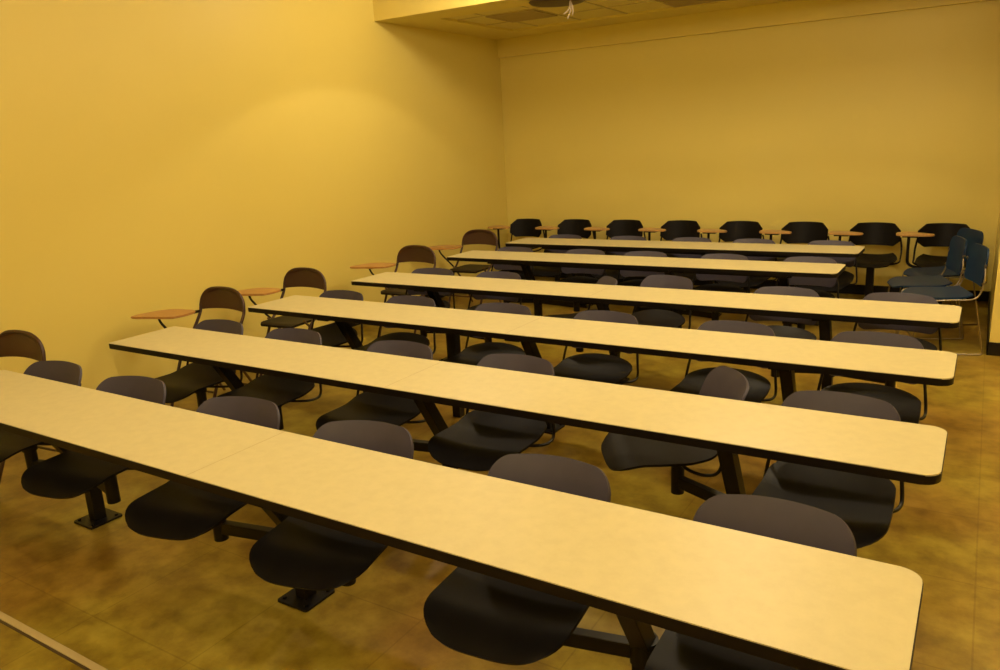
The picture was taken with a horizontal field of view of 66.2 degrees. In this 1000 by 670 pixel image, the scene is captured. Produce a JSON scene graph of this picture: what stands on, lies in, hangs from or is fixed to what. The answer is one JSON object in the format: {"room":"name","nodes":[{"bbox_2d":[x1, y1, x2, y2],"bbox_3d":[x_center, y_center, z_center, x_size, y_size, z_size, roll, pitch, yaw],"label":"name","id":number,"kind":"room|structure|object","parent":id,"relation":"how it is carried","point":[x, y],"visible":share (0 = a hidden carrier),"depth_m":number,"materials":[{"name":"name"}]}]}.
{"room":"lecture hall","nodes":[
{"label":"lecture hall","id":0,"kind":"room"},
{"bbox_2d":[0,0,508,389],"bbox_3d":[-3.059,-1.282,5.492,0.150,3.700,11.850,6,17,31],"label":"wall","id":1,"kind":"structure","parent":0,"point":[155,155],"depth_m":6.40,"materials":[{"name":"yellow paint"}]},
{"bbox_2d":[0,611,107,669],"bbox_3d":[-0.321,1.343,2.101,8.500,0.006,0.029,6,17,31],"label":"trim","id":2,"kind":"structure","parent":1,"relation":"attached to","point":[15,623],"depth_m":2.97,"materials":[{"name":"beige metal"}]},
{"bbox_2d":[327,270,509,326],"bbox_3d":[-2.901,0.466,5.890,0.012,0.105,11.550,6,17,31],"label":"baseboard","id":3,"kind":"structure","parent":1,"relation":"attached to","point":[351,324],"depth_m":8.09,"materials":[{"name":"black plastic"}]},
{"bbox_2d":[0,276,999,669],"bbox_3d":[0.705,0.950,3.703,8.800,0.120,11.850,6,17,31],"label":"floor","id":4,"kind":"structure","parent":0,"point":[113,595],"depth_m":3.38,"materials":[{"name":"brown tile"}]},
{"bbox_2d":[0,330,57,482],"bbox_3d":[-3.057,0.424,4.568,0.753,0.860,0.525,4,16,26],"label":"chair","id":5,"kind":"object","parent":4,"relation":"on","point":[13,343],"visible":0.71,"depth_m":4.59,"materials":[{"name":"brown paint"}]},
{"bbox_2d":[131,286,251,406],"bbox_3d":[-2.270,0.089,5.733,0.753,0.860,0.525,5,16,28],"label":"chair","id":6,"kind":"object","parent":4,"relation":"on","point":[215,296],"visible":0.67,"depth_m":5.72,"materials":[{"name":"brown paint"}]},
{"bbox_2d":[238,267,326,375],"bbox_3d":[-1.837,-0.117,6.459,0.753,0.860,0.525,5,16,28],"label":"chair","id":7,"kind":"object","parent":4,"relation":"on","point":[300,276],"visible":0.73,"depth_m":6.42,"materials":[{"name":"brown paint"}]},
{"bbox_2d":[350,245,435,336],"bbox_3d":[-1.017,-0.434,7.547,0.753,0.860,0.525,5,16,30],"label":"chair","id":8,"kind":"object","parent":4,"relation":"on","point":[410,253],"visible":0.67,"depth_m":7.51,"materials":[{"name":"brown paint"}]},
{"bbox_2d":[0,370,923,669],"bbox_3d":[-0.907,0.781,2.947,4.387,0.737,0.547,6,17,31],"label":"table","id":9,"kind":"object","parent":4,"relation":"on","point":[798,606],"visible":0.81,"depth_m":2.17,"materials":[{"name":"beige laminate"}]},
{"bbox_2d":[0,360,81,468],"bbox_3d":[-2.445,0.484,3.976,0.638,0.551,0.622,3,15,23],"label":"chair","id":10,"kind":"object","parent":9,"relation":"attached to","point":[11,444],"visible":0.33,"depth_m":4.07,"materials":[{"name":"black plastic"}]},
{"bbox_2d":[21,376,165,503],"bbox_3d":[-1.899,0.545,3.627,0.538,0.551,0.622,2,15,20],"label":"chair","id":11,"kind":"object","parent":9,"relation":"attached to","point":[69,474],"visible":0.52,"depth_m":3.55,"materials":[{"name":"grey plastic"}]},
{"bbox_2d":[125,396,279,541],"bbox_3d":[-1.161,0.617,3.191,0.638,0.551,0.622,2,15,19],"label":"chair","id":12,"kind":"object","parent":9,"relation":"attached to","point":[173,510],"visible":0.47,"depth_m":3.15,"materials":[{"name":"grey plastic"}]},
{"bbox_2d":[249,420,413,590],"bbox_3d":[-0.611,0.679,2.833,0.543,0.551,0.622,2,15,18],"label":"chair","id":13,"kind":"object","parent":9,"relation":"attached to","point":[296,553],"visible":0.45,"depth_m":2.72,"materials":[{"name":"grey plastic"}]},
{"bbox_2d":[423,454,629,664],"bbox_3d":[0.110,0.752,2.399,0.608,0.551,0.622,4,16,26],"label":"chair","id":14,"kind":"object","parent":9,"relation":"attached to","point":[471,613],"visible":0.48,"depth_m":2.33,"materials":[{"name":"grey plastic"}]},
{"bbox_2d":[644,494,856,669],"bbox_3d":[0.648,0.810,2.060,0.576,0.551,0.622,5,16,29],"label":"chair","id":15,"kind":"object","parent":9,"relation":"attached to","point":[776,518],"visible":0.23,"depth_m":2.15,"materials":[{"name":"grey plastic"}]},
{"bbox_2d":[429,229,501,303],"bbox_3d":[-0.421,-0.735,8.618,0.753,0.860,0.525,5,16,30],"label":"chair","id":16,"kind":"object","parent":4,"relation":"on","point":[476,236],"visible":0.81,"depth_m":8.58,"materials":[{"name":"brown paint"}]},
{"bbox_2d":[488,219,544,273],"bbox_3d":[0.221,-1.082,9.953,0.666,0.803,0.504,6,17,31],"label":"chair","id":17,"kind":"object","parent":4,"relation":"on","point":[519,227],"visible":0.48,"depth_m":10.01,"materials":[{"name":"black plastic"}]},
{"bbox_2d":[109,326,947,494],"bbox_3d":[-0.348,0.536,3.805,4.386,0.737,0.547,6,17,31],"label":"table","id":18,"kind":"object","parent":4,"relation":"on","point":[913,453],"visible":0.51,"depth_m":3.14,"materials":[{"name":"beige laminate"}]},
{"bbox_2d":[155,319,242,406],"bbox_3d":[-1.887,0.241,4.827,0.617,0.551,0.622,5,16,28],"label":"chair","id":19,"kind":"object","parent":18,"relation":"attached to","point":[192,378],"visible":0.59,"depth_m":4.89,"materials":[{"name":"grey plastic"}]},
{"bbox_2d":[217,328,321,429],"bbox_3d":[-1.354,0.298,4.494,0.538,0.551,0.622,4,16,26],"label":"chair","id":20,"kind":"object","parent":18,"relation":"attached to","point":[280,391],"visible":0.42,"depth_m":4.55,"materials":[{"name":"grey plastic"}]},
{"bbox_2d":[316,340,432,451],"bbox_3d":[-0.605,0.374,4.039,0.618,0.551,0.622,4,16,27],"label":"chair","id":21,"kind":"object","parent":18,"relation":"attached to","point":[398,411],"visible":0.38,"depth_m":4.12,"materials":[{"name":"grey plastic"}]},
{"bbox_2d":[428,354,554,470],"bbox_3d":[-0.059,0.433,3.697,0.582,0.551,0.622,5,16,30],"label":"chair","id":22,"kind":"object","parent":18,"relation":"attached to","point":[479,439],"visible":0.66,"depth_m":3.67,"materials":[{"name":"grey plastic"}]},
{"bbox_2d":[601,366,748,500],"bbox_3d":[0.775,0.456,3.438,0.622,0.551,0.532,-3,14,0],"label":"chair","id":23,"kind":"object","parent":18,"relation":"attached to","point":[620,452],"visible":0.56,"depth_m":3.40,"materials":[{"name":"grey plastic"}]},
{"bbox_2d":[752,390,903,548],"bbox_3d":[1.204,0.564,2.922,0.584,0.551,0.622,6,17,31],"label":"chair","id":24,"kind":"object","parent":18,"relation":"attached to","point":[865,503],"visible":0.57,"depth_m":2.95,"materials":[{"name":"grey plastic"}]},
{"bbox_2d":[535,219,593,277],"bbox_3d":[0.815,-1.020,9.588,0.666,0.803,0.504,6,17,31],"label":"chair","id":25,"kind":"object","parent":4,"relation":"on","point":[568,226],"visible":0.38,"depth_m":9.64,"materials":[{"name":"black plastic"}]},
{"bbox_2d":[248,295,956,461],"bbox_3d":[0.206,0.287,4.675,4.384,0.737,0.547,6,17,31],"label":"table","id":26,"kind":"object","parent":4,"relation":"on","point":[785,355],"visible":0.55,"depth_m":4.12,"materials":[{"name":"beige laminate"}]},
{"bbox_2d":[311,290,362,346],"bbox_3d":[-1.299,-0.003,5.673,0.548,0.551,0.622,5,16,29],"label":"chair","id":27,"kind":"object","parent":26,"relation":"attached to","point":[331,335],"visible":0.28,"depth_m":5.79,"materials":[{"name":"grey plastic"}]},
{"bbox_2d":[352,295,435,353],"bbox_3d":[-0.776,0.052,5.349,0.591,0.551,0.622,5,16,29],"label":"chair","id":28,"kind":"object","parent":26,"relation":"attached to","point":[405,299],"visible":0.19,"depth_m":5.47,"materials":[{"name":"grey plastic"}]},
{"bbox_2d":[443,302,530,365],"bbox_3d":[-0.048,0.127,4.905,0.616,0.551,0.622,5,16,30],"label":"chair","id":29,"kind":"object","parent":26,"relation":"attached to","point":[471,355],"visible":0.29,"depth_m":5.05,"materials":[{"name":"grey plastic"}]},
{"bbox_2d":[554,310,638,383],"bbox_3d":[0.499,0.184,4.566,0.584,0.551,0.622,6,17,31],"label":"chair","id":30,"kind":"object","parent":26,"relation":"attached to","point":[605,368],"visible":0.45,"depth_m":4.62,"materials":[{"name":"grey plastic"}]},
{"bbox_2d":[670,320,776,402],"bbox_3d":[1.226,0.260,4.119,0.584,0.551,0.622,6,17,31],"label":"chair","id":31,"kind":"object","parent":26,"relation":"attached to","point":[759,386],"visible":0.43,"depth_m":4.23,"materials":[{"name":"grey plastic"}]},
{"bbox_2d":[817,331,927,423],"bbox_3d":[1.767,0.317,3.786,0.594,0.551,0.622,6,17,31],"label":"chair","id":32,"kind":"object","parent":26,"relation":"attached to","point":[908,406],"visible":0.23,"depth_m":3.87,"materials":[{"name":"grey plastic"}]},
{"bbox_2d":[584,220,645,252],"bbox_3d":[1.383,-0.961,9.238,0.666,0.803,0.504,6,17,31],"label":"chair","id":33,"kind":"object","parent":4,"relation":"on","point":[616,227],"visible":0.53,"depth_m":9.30,"materials":[{"name":"black plastic"}]},
{"bbox_2d":[447,250,845,327],"bbox_3d":[1.135,-0.310,6.850,3.524,0.737,0.547,6,17,31],"label":"table","id":34,"kind":"object","parent":4,"relation":"on","point":[783,271],"visible":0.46,"depth_m":6.50,"materials":[{"name":"beige laminate"}]},
{"bbox_2d":[491,247,533,302],"bbox_3d":[0.057,-0.556,7.585,0.557,0.551,0.622,5,16,30],"label":"chair","id":35,"kind":"object","parent":34,"relation":"attached to","point":[509,249],"visible":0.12,"depth_m":7.75,"materials":[{"name":"grey plastic"}]},
{"bbox_2d":[540,249,605,311],"bbox_3d":[0.626,-0.496,7.231,0.691,0.551,0.622,5,16,30],"label":"chair","id":36,"kind":"object","parent":34,"relation":"attached to","point":[575,279],"visible":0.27,"depth_m":7.34,"materials":[{"name":"grey plastic"}]},
{"bbox_2d":[617,251,672,312],"bbox_3d":[1.249,-0.432,6.852,0.586,0.551,0.622,5,16,30],"label":"chair","id":37,"kind":"object","parent":34,"relation":"attached to","point":[625,273],"visible":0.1,"depth_m":7.04,"materials":[{"name":"grey plastic"}]},
{"bbox_2d":[680,253,749,320],"bbox_3d":[1.788,-0.376,6.519,0.594,0.551,0.622,6,17,31],"label":"chair","id":38,"kind":"object","parent":34,"relation":"attached to","point":[717,286],"visible":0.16,"depth_m":6.64,"materials":[{"name":"grey plastic"}]},
{"bbox_2d":[775,256,838,328],"bbox_3d":[2.415,-0.310,6.134,0.517,0.551,0.622,6,17,31],"label":"chair","id":39,"kind":"object","parent":34,"relation":"attached to","point":[827,282],"visible":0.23,"depth_m":6.26,"materials":[{"name":"grey plastic"}]},
{"bbox_2d":[351,272,961,389],"bbox_3d":[0.769,0.037,5.552,4.360,0.737,0.547,6,17,31],"label":"table","id":40,"kind":"object","parent":4,"relation":"on","point":[823,310],"visible":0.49,"depth_m":5.03,"materials":[{"name":"beige laminate"}]},
{"bbox_2d":[405,268,454,336],"bbox_3d":[-0.678,-0.248,6.514,0.517,0.551,0.622,3,16,24],"label":"chair","id":41,"kind":"object","parent":40,"relation":"attached to","point":[434,271],"visible":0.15,"depth_m":6.68,"materials":[{"name":"grey plastic"}]},
{"bbox_2d":[460,271,521,341],"bbox_3d":[-0.182,-0.195,6.205,0.660,0.551,0.622,5,16,29],"label":"chair","id":42,"kind":"object","parent":40,"relation":"attached to","point":[491,274],"visible":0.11,"depth_m":6.35,"materials":[{"name":"grey plastic"}]},
{"bbox_2d":[543,276,616,351],"bbox_3d":[0.577,-0.141,5.836,0.622,0.551,0.517,-4,14,-5],"label":"chair","id":43,"kind":"object","parent":40,"relation":"attached to","point":[605,280],"visible":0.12,"depth_m":5.96,"materials":[{"name":"grey plastic"}]},
{"bbox_2d":[631,275,692,328],"bbox_3d":[1.102,-0.121,5.651,0.517,0.551,0.622,11,20,43],"label":"chair","id":44,"kind":"object","parent":40,"relation":"attached to","point":[651,317],"visible":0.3,"depth_m":5.74,"materials":[{"name":"grey plastic"}]},
{"bbox_2d":[745,286,820,376],"bbox_3d":[1.808,0.012,4.984,0.545,0.551,0.622,6,17,31],"label":"chair","id":45,"kind":"object","parent":40,"relation":"attached to","point":[780,331],"visible":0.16,"depth_m":5.11,"materials":[{"name":"grey plastic"}]},
{"bbox_2d":[841,292,941,387],"bbox_3d":[2.337,0.067,4.659,0.604,0.551,0.622,6,17,31],"label":"chair","id":46,"kind":"object","parent":40,"relation":"attached to","point":[881,296],"visible":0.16,"depth_m":4.78,"materials":[{"name":"grey plastic"}]},
{"bbox_2d":[638,220,702,254],"bbox_3d":[1.969,-0.899,8.878,0.666,0.803,0.504,6,17,31],"label":"chair","id":47,"kind":"object","parent":4,"relation":"on","point":[673,229],"visible":0.41,"depth_m":8.94,"materials":[{"name":"black plastic"}]},
{"bbox_2d":[505,238,864,325],"bbox_3d":[1.691,-0.542,7.653,3.479,0.737,0.547,6,17,31],"label":"table","id":48,"kind":"object","parent":4,"relation":"on","point":[670,247],"visible":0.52,"depth_m":7.33,"materials":[{"name":"beige laminate"}]},
{"bbox_2d":[534,234,581,281],"bbox_3d":[0.612,-0.788,8.389,0.517,0.551,0.622,5,16,30],"label":"chair","id":49,"kind":"object","parent":48,"relation":"attached to","point":[544,271],"visible":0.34,"depth_m":8.38,"materials":[{"name":"grey plastic"}]},
{"bbox_2d":[592,236,646,283],"bbox_3d":[1.164,-0.729,8.045,0.711,0.551,0.622,5,16,30],"label":"chair","id":50,"kind":"object","parent":48,"relation":"attached to","point":[612,273],"visible":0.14,"depth_m":8.09,"materials":[{"name":"grey plastic"}]},
{"bbox_2d":[667,237,711,287],"bbox_3d":[1.833,-0.660,7.637,0.517,0.551,0.622,5,16,30],"label":"chair","id":51,"kind":"object","parent":48,"relation":"attached to","point":[690,276],"visible":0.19,"depth_m":7.80,"materials":[{"name":"grey plastic"}]},
{"bbox_2d":[716,238,776,292],"bbox_3d":[2.317,-0.610,7.340,0.594,0.551,0.622,6,17,31],"label":"chair","id":52,"kind":"object","parent":48,"relation":"attached to","point":[754,281],"visible":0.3,"depth_m":7.34,"materials":[{"name":"grey plastic"}]},
{"bbox_2d":[795,240,857,291],"bbox_3d":[2.944,-0.545,6.954,0.517,0.551,0.622,6,17,31],"label":"chair","id":53,"kind":"object","parent":48,"relation":"attached to","point":[846,277],"visible":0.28,"depth_m":6.97,"materials":[{"name":"grey plastic"}]},
{"bbox_2d":[697,221,763,241],"bbox_3d":[2.554,-0.839,8.518,0.666,0.803,0.504,6,17,31],"label":"chair","id":54,"kind":"object","parent":4,"relation":"on","point":[730,231],"visible":0.36,"depth_m":8.57,"materials":[{"name":"black plastic"}]},
{"bbox_2d":[759,221,829,286],"bbox_3d":[3.123,-0.779,8.168,0.666,0.803,0.504,6,17,31],"label":"chair","id":55,"kind":"object","parent":4,"relation":"on","point":[793,232],"visible":0.47,"depth_m":8.22,"materials":[{"name":"black plastic"}]},
{"bbox_2d":[828,222,901,296],"bbox_3d":[3.700,-0.719,7.813,0.666,0.803,0.504,6,17,31],"label":"chair","id":56,"kind":"object","parent":4,"relation":"on","point":[867,233],"visible":0.76,"depth_m":7.80,"materials":[{"name":"black plastic"}]},
{"bbox_2d":[887,235,966,338],"bbox_3d":[3.652,-0.422,6.616,0.535,0.833,0.493,1,15,16],"label":"chair","id":57,"kind":"object","parent":4,"relation":"on","point":[958,244],"visible":0.76,"depth_m":6.55,"materials":[{"name":"blue plastic"}]},
{"bbox_2d":[896,223,970,304],"bbox_3d":[4.226,-0.664,7.489,0.666,0.803,0.504,6,17,31],"label":"chair","id":58,"kind":"object","parent":4,"relation":"on","point":[931,234],"visible":0.7,"depth_m":7.55,"materials":[{"name":"black plastic"}]},
{"bbox_2d":[899,228,983,324],"bbox_3d":[4.008,-0.538,7.002,0.535,0.833,0.493,-2,14,4],"label":"chair","id":59,"kind":"object","parent":4,"relation":"on","point":[972,236],"visible":0.45,"depth_m":6.95,"materials":[{"name":"blue plastic"}]},
{"bbox_2d":[897,243,989,354],"bbox_3d":[3.541,-0.301,6.159,0.535,0.833,0.493,1,15,15],"label":"chair","id":60,"kind":"object","parent":4,"relation":"on","point":[978,254],"visible":0.85,"depth_m":6.08,"materials":[{"name":"blue plastic"}]},
{"bbox_2d":[450,0,670,28],"bbox_3d":[1.677,-3.293,7.370,4.530,0.035,1.450,6,17,31],"label":"ceiling tiles","id":61,"kind":"structure","parent":0,"point":[653,5],"depth_m":8.11,"materials":[{"name":"white tile"}]},
{"bbox_2d":[485,9,556,22],"bbox_3d":[0.231,-3.383,8.136,0.560,0.018,0.560,6,17,31],"label":"air vent","id":62,"kind":"object","parent":61,"relation":"attached to","point":[531,14],"visible":1,"depth_m":8.10,"materials":[{"name":"brown"}]},
{"bbox_2d":[458,0,654,26],"bbox_3d":[1.678,-3.272,7.375,4.530,0.009,1.450,6,17,31],"label":"trim","id":63,"kind":"structure","parent":61,"relation":"attached to","point":[603,7],"depth_m":7.98,"materials":[{"name":"yellow"}]},
{"bbox_2d":[655,0,724,7],"bbox_3d":[1.920,-3.351,7.668,0.560,0.018,0.560,6,17,31],"label":"air vent","id":64,"kind":"object","parent":61,"relation":"attached to","point":[673,3],"visible":1,"depth_m":7.77,"materials":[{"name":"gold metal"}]},
{"bbox_2d":[373,0,793,39],"bbox_3d":[2.938,-3.446,6.586,8.500,0.640,2.430,6,17,31],"label":"ceiling","id":65,"kind":"structure","parent":0,"point":[425,14],"depth_m":8.06,"materials":[{"name":"paint"}]},
{"bbox_2d":[529,0,584,18],"bbox_3d":[0.534,-3.027,7.137,0.530,0.203,0.530,6,17,31],"label":"ceiling fixture","id":66,"kind":"object","parent":65,"relation":"hanging from","point":[537,3],"visible":1,"depth_m":7.06,"materials":[{"name":"brown"}]},
{"bbox_2d":[500,0,999,290],"bbox_3d":[2.557,-2.384,8.714,5.820,3.700,0.150,6,17,31],"label":"wall","id":67,"kind":"structure","parent":0,"point":[840,124],"depth_m":8.35,"materials":[{"name":"yellow paint"}]},
{"bbox_2d":[497,0,989,57],"bbox_3d":[2.365,-3.435,8.415,5.620,0.220,0.050,6,17,31],"label":"trim","id":68,"kind":"structure","parent":67,"relation":"attached to","point":[796,11],"depth_m":8.42,"materials":[{"name":"yellow paint"}]},
{"bbox_2d":[510,270,988,301],"bbox_3d":[2.518,-0.634,9.140,5.620,0.105,0.012,6,17,31],"label":"baseboard","id":69,"kind":"structure","parent":67,"relation":"attached to","point":[850,289],"depth_m":8.33,"materials":[{"name":"black plastic"}]},
{"bbox_2d":[989,210,999,342],"bbox_3d":[5.588,-1.765,5.651,3.030,3.700,2.250,6,17,31],"label":"wall","id":70,"kind":"structure","parent":0,"point":[994,336],"depth_m":5.92,"materials":[{"name":"yellow paint"}]},
{"bbox_2d":[986,291,990,354],"bbox_3d":[4.344,-0.140,6.819,0.012,0.105,2.112,6,17,31],"label":"baseboard","id":71,"kind":"structure","parent":70,"relation":"attached to","point":[988,318],"depth_m":6.56,"materials":[{"name":"black plastic"}]},
{"bbox_2d":[986,342,999,355],"bbox_3d":[5.012,0.232,5.209,2.892,0.105,0.012,6,17,31],"label":"baseboard","id":72,"kind":"structure","parent":70,"relation":"attached to","point":[993,349],"depth_m":5.94,"materials":[{"name":"black plastic"}]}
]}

